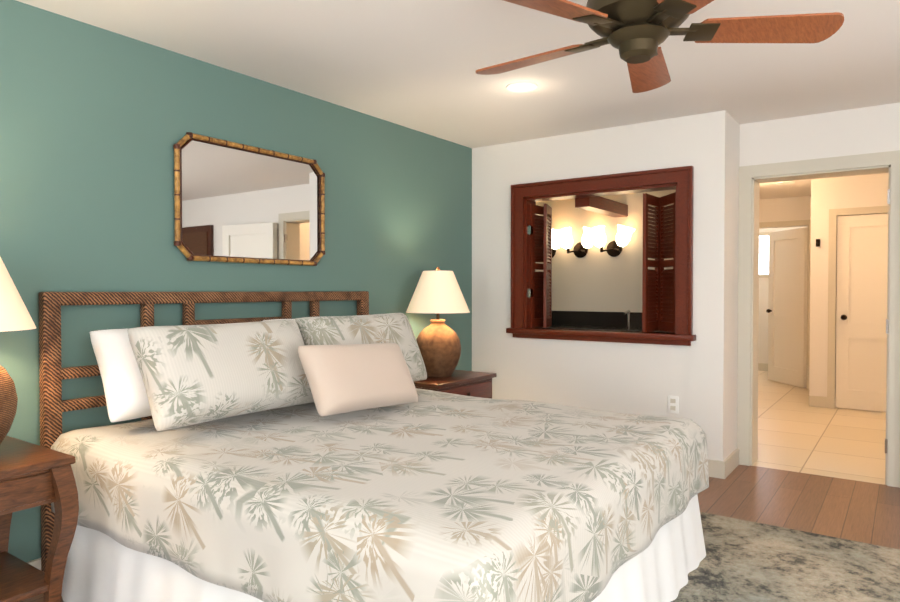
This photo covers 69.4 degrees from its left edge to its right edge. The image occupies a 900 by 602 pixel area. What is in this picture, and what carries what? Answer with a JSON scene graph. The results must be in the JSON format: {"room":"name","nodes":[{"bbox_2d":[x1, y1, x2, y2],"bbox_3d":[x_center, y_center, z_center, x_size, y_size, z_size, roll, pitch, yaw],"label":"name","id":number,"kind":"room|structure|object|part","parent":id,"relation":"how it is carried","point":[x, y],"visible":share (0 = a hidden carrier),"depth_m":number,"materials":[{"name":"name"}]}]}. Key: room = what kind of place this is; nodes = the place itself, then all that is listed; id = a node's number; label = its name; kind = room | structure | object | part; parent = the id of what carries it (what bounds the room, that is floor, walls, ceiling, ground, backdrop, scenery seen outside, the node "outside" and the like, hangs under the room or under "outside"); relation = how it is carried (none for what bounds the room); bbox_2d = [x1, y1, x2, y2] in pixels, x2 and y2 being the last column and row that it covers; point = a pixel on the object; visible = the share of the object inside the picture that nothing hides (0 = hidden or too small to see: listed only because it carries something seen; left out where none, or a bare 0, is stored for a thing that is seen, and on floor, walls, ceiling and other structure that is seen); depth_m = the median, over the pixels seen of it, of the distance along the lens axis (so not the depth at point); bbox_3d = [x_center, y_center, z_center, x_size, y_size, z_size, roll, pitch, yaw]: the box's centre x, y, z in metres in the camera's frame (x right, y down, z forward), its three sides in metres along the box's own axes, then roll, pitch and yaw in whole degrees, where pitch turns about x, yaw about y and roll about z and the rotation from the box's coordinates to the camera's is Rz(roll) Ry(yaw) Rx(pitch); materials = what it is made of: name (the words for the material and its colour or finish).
{"room":"bedroom","nodes":[
{"label":"bedroom","id":0,"kind":"room"},
{"bbox_2d":[0,0,471,561],"bbox_3d":[-1.331,-0.025,3.425,0.120,2.440,7.320,1,1,35],"label":"wall","id":1,"kind":"structure","parent":0,"point":[96,124],"depth_m":3.14,"materials":[{"name":"teal paint"}]},
{"bbox_2d":[26,558,40,569],"bbox_3d":[-1.599,1.146,2.947,0.016,0.115,6.200,1,1,35],"label":"baseboard","id":2,"kind":"structure","parent":1,"relation":"attached to","point":[36,563],"depth_m":2.73,"materials":[{"name":"beige wood"}]},
{"bbox_2d":[173,132,325,265],"bbox_3d":[-1.075,-0.533,3.634,0.039,0.652,1.016,1,1,35],"label":"wall mirror","id":3,"kind":"object","parent":1,"relation":"attached to","point":[234,202],"visible":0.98,"depth_m":3.58,"materials":[{"name":"clear glass"}]},
{"bbox_2d":[16,0,899,199],"bbox_3d":[2.537,-1.305,4.026,5.720,0.100,13.000,1,1,35],"label":"ceiling","id":4,"kind":"structure","parent":0,"point":[414,64],"depth_m":3.36,"materials":[{"name":"white paint"}]},
{"bbox_2d":[506,81,537,91],"bbox_3d":[0.419,-1.247,3.785,0.184,0.008,0.184,1,1,35],"label":"recessed light","id":5,"kind":"object","parent":4,"relation":"in","point":[522,86],"visible":1,"depth_m":3.78,"materials":[{"name":"white glass"}]},
{"bbox_2d":[475,0,843,92],"bbox_3d":[0.639,-1.042,2.336,1.293,0.369,1.324,1,1,35],"label":"ceiling fan","id":6,"kind":"object","parent":4,"relation":"hanging from","point":[635,33],"visible":1,"depth_m":2.25,"materials":[{"name":"brown wood"}]},
{"bbox_2d":[776,181,793,184],"bbox_3d":[3.702,-1.302,7.183,0.184,0.008,0.184,1,1,35],"label":"recessed light","id":7,"kind":"object","parent":4,"relation":"in","point":[785,183],"visible":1,"depth_m":7.19,"materials":[{"name":"white"}]},
{"bbox_2d":[19,465,899,601],"bbox_3d":[0.733,1.257,1.515,5.720,0.060,6.750,1,1,35],"label":"floor","id":8,"kind":"structure","parent":0,"point":[860,511],"depth_m":3.82,"materials":[{"name":"brown wood"}]},
{"bbox_2d":[0,436,78,601],"bbox_3d":[-1.741,0.883,2.210,0.580,0.665,0.650,1,1,35],"label":"nightstand","id":9,"kind":"object","parent":8,"relation":"on","point":[32,475],"visible":1,"depth_m":2.27,"materials":[{"name":"brown wood"}]},
{"bbox_2d":[0,257,35,444],"bbox_3d":[-1.715,0.164,2.278,0.450,0.766,0.450,1,1,35],"label":"lamp","id":10,"kind":"object","parent":9,"relation":"on","point":[15,315],"visible":1,"depth_m":2.28,"materials":[{"name":"fabric"}]},
{"bbox_2d":[39,291,708,601],"bbox_3d":[-0.245,0.581,2.896,2.235,1.246,2.004,1,1,35],"label":"bed","id":11,"kind":"object","parent":8,"relation":"on","point":[313,457],"visible":1,"depth_m":2.41,"materials":[{"name":"fabric"}]},
{"bbox_2d":[89,329,151,421],"bbox_3d":[-1.211,0.307,3.027,0.323,0.394,0.880,1,1,35],"label":"pillow","id":12,"kind":"object","parent":11,"relation":"on","point":[126,397],"depth_m":2.70,"materials":[{"name":"white fabric"}]},
{"bbox_3d":[-1.131,0.571,3.531,0.055,1.246,1.990,1,1,35],"label":"headboard","id":13,"kind":"part","parent":11,"relation":"part of","materials":[{"name":"wicker"}]},
{"bbox_2d":[263,319,294,320],"bbox_3d":[-0.710,0.286,3.774,0.305,0.404,0.880,1,1,35],"label":"pillow","id":14,"kind":"object","parent":11,"relation":"on","point":[271,319],"depth_m":3.51,"materials":[{"name":"white fabric"}]},
{"bbox_2d":[51,388,708,601],"bbox_3d":[-0.222,0.711,2.880,2.159,0.329,1.984,1,1,35],"label":"quilt","id":15,"kind":"object","parent":11,"relation":"on","point":[441,496],"depth_m":2.14,"materials":[{"name":"beige fabric"}]},
{"bbox_2d":[414,370,496,397],"bbox_3d":[-0.081,0.851,4.588,0.537,0.650,0.720,1,1,35],"label":"nightstand","id":16,"kind":"object","parent":8,"relation":"on","point":[470,383],"visible":0.21,"depth_m":4.45,"materials":[{"name":"brown wood"}]},
{"bbox_2d":[406,267,469,376],"bbox_3d":[-0.085,0.142,4.567,0.450,0.766,0.450,1,1,35],"label":"lamp","id":17,"kind":"object","parent":16,"relation":"on","point":[437,291],"visible":0.92,"depth_m":4.44,"materials":[{"name":"fabric"}]},
{"bbox_2d":[671,512,899,601],"bbox_3d":[0.834,1.211,2.117,2.850,0.012,3.150,1,1,35],"label":"rug","id":18,"kind":"object","parent":8,"relation":"on","point":[745,561],"visible":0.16,"depth_m":2.90,"materials":[{"name":"beige carpet"}]},
{"bbox_2d":[472,110,729,460],"bbox_3d":[1.044,-0.050,4.949,2.000,2.440,0.150,1,1,35],"label":"wall","id":19,"kind":"structure","parent":0,"point":[633,378],"depth_m":4.74,"materials":[{"name":"white paint"}]},
{"bbox_2d":[506,166,695,345],"bbox_3d":[1.162,-0.313,4.939,1.450,1.217,0.428,1,1,35],"label":"window","id":20,"kind":"structure","parent":19,"relation":"in","point":[667,300],"depth_m":4.77,"materials":[{"name":"brown wood"}]},
{"bbox_2d":[668,395,678,413],"bbox_3d":[1.547,0.718,4.508,0.075,0.120,0.008,1,1,35],"label":"electrical outlet","id":21,"kind":"object","parent":19,"relation":"attached to","point":[673,404],"visible":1,"depth_m":4.50,"materials":[{"name":"white plastic"}]},
{"bbox_2d":[708,459,726,478],"bbox_3d":[1.010,1.114,4.889,1.996,0.115,0.016,1,1,35],"label":"baseboard","id":22,"kind":"structure","parent":19,"relation":"attached to","point":[726,467],"depth_m":4.34,"materials":[{"name":"beige wood"}]},
{"bbox_2d":[535,189,675,331],"bbox_3d":[1.321,-0.058,5.445,1.880,2.440,0.960,1,1,35],"label":"wall","id":23,"kind":"structure","parent":0,"point":[597,254],"depth_m":5.82,"materials":[{"name":"beige paint"}]},
{"bbox_2d":[552,229,560,257],"bbox_3d":[0.893,-0.534,6.080,0.423,0.276,0.163,1,1,35],"label":"sconce","id":24,"kind":"object","parent":23,"relation":"attached to","point":[556,233],"depth_m":5.97,"materials":[{"name":"white glass"}]},
{"bbox_2d":[558,227,593,257],"bbox_3d":[1.155,-0.531,5.895,0.423,0.276,0.163,1,1,35],"label":"sconce","id":25,"kind":"object","parent":23,"relation":"attached to","point":[573,242],"depth_m":5.93,"materials":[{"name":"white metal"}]},
{"bbox_2d":[591,225,634,256],"bbox_3d":[1.416,-0.528,5.710,0.423,0.276,0.163,1,1,35],"label":"sconce","id":26,"kind":"object","parent":23,"relation":"attached to","point":[606,240],"depth_m":5.73,"materials":[{"name":"white glass"}]},
{"bbox_2d":[728,115,739,455],"bbox_3d":[2.134,-0.048,4.864,0.120,2.440,0.970,1,1,35],"label":"wall","id":27,"kind":"structure","parent":0,"point":[733,264],"depth_m":4.54,"materials":[{"name":"white paint"}]},
{"bbox_2d":[725,448,738,475],"bbox_3d":[1.950,1.120,4.504,0.016,0.115,0.420,1,1,35],"label":"baseboard","id":28,"kind":"structure","parent":27,"relation":"attached to","point":[733,459],"depth_m":4.50,"materials":[{"name":"beige wood"}]},
{"bbox_2d":[758,226,807,363],"bbox_3d":[4.888,-0.135,10.172,2.250,2.440,0.120,1,1,35],"label":"wall","id":29,"kind":"structure","parent":0,"point":[763,322],"depth_m":10.10,"materials":[{"name":"white paint"}]},
{"bbox_2d":[758,363,767,370],"bbox_3d":[4.800,1.028,10.170,2.130,0.115,0.016,1,1,35],"label":"baseboard","id":30,"kind":"structure","parent":29,"relation":"attached to","point":[761,366],"depth_m":10.11,"materials":[{"name":"beige wood"}]},
{"bbox_2d":[759,232,771,277],"bbox_3d":[4.909,-0.714,10.105,0.750,0.700,0.110,1,1,35],"label":"window","id":31,"kind":"structure","parent":29,"relation":"in","point":[763,254],"depth_m":10.14,"materials":[{"name":"white glass"}]},
{"bbox_2d":[759,196,810,389],"bbox_3d":[3.982,-0.116,8.994,2.130,2.440,0.690,1,1,35],"label":"wall","id":32,"kind":"structure","parent":0,"point":[788,310],"depth_m":8.49,"materials":[{"name":"white paint"}]},
{"bbox_2d":[752,371,885,484],"bbox_3d":[4.484,1.170,6.823,5.720,0.060,6.250,1,1,35],"label":"floor","id":33,"kind":"structure","parent":0,"point":[797,432],"depth_m":5.57,"materials":[{"name":"beige tile"}]},
{"bbox_2d":[809,178,828,396],"bbox_3d":[4.318,-0.091,7.494,0.150,2.440,1.413,1,1,35],"label":"wall","id":34,"kind":"structure","parent":0,"point":[819,258],"depth_m":6.96,"materials":[{"name":"white paint"}]},
{"bbox_3d":[3.924,-0.622,6.937,0.040,0.080,0.063,1,1,35],"label":"hook trim","id":35,"kind":"part","parent":34,"relation":"part of","materials":[{"name":"brown metal"}]},
{"bbox_2d":[739,103,899,166],"bbox_3d":[3.607,-0.030,3.725,3.600,2.440,0.210,1,1,35],"label":"wall","id":36,"kind":"structure","parent":0,"point":[867,130],"depth_m":4.36,"materials":[{"name":"white paint"}]},
{"bbox_2d":[737,150,899,487],"bbox_3d":[2.534,0.111,4.474,0.985,2.135,0.230,1,1,35],"label":"door frame","id":37,"kind":"structure","parent":36,"relation":"attached to","point":[752,178],"depth_m":4.53,"materials":[{"name":"beige wood"}]},
{"bbox_2d":[825,173,888,411],"bbox_3d":[4.457,-0.078,6.677,1.020,2.440,0.180,1,1,35],"label":"wall","id":38,"kind":"structure","parent":0,"point":[848,283],"depth_m":6.78,"materials":[{"name":"white paint"}]},
{"bbox_3d":[4.408,0.087,6.706,0.870,2.110,0.211,1,1,35],"label":"door hall trim","id":39,"kind":"part","parent":38,"relation":"part of","materials":[{"name":"beige wood"}]}
]}

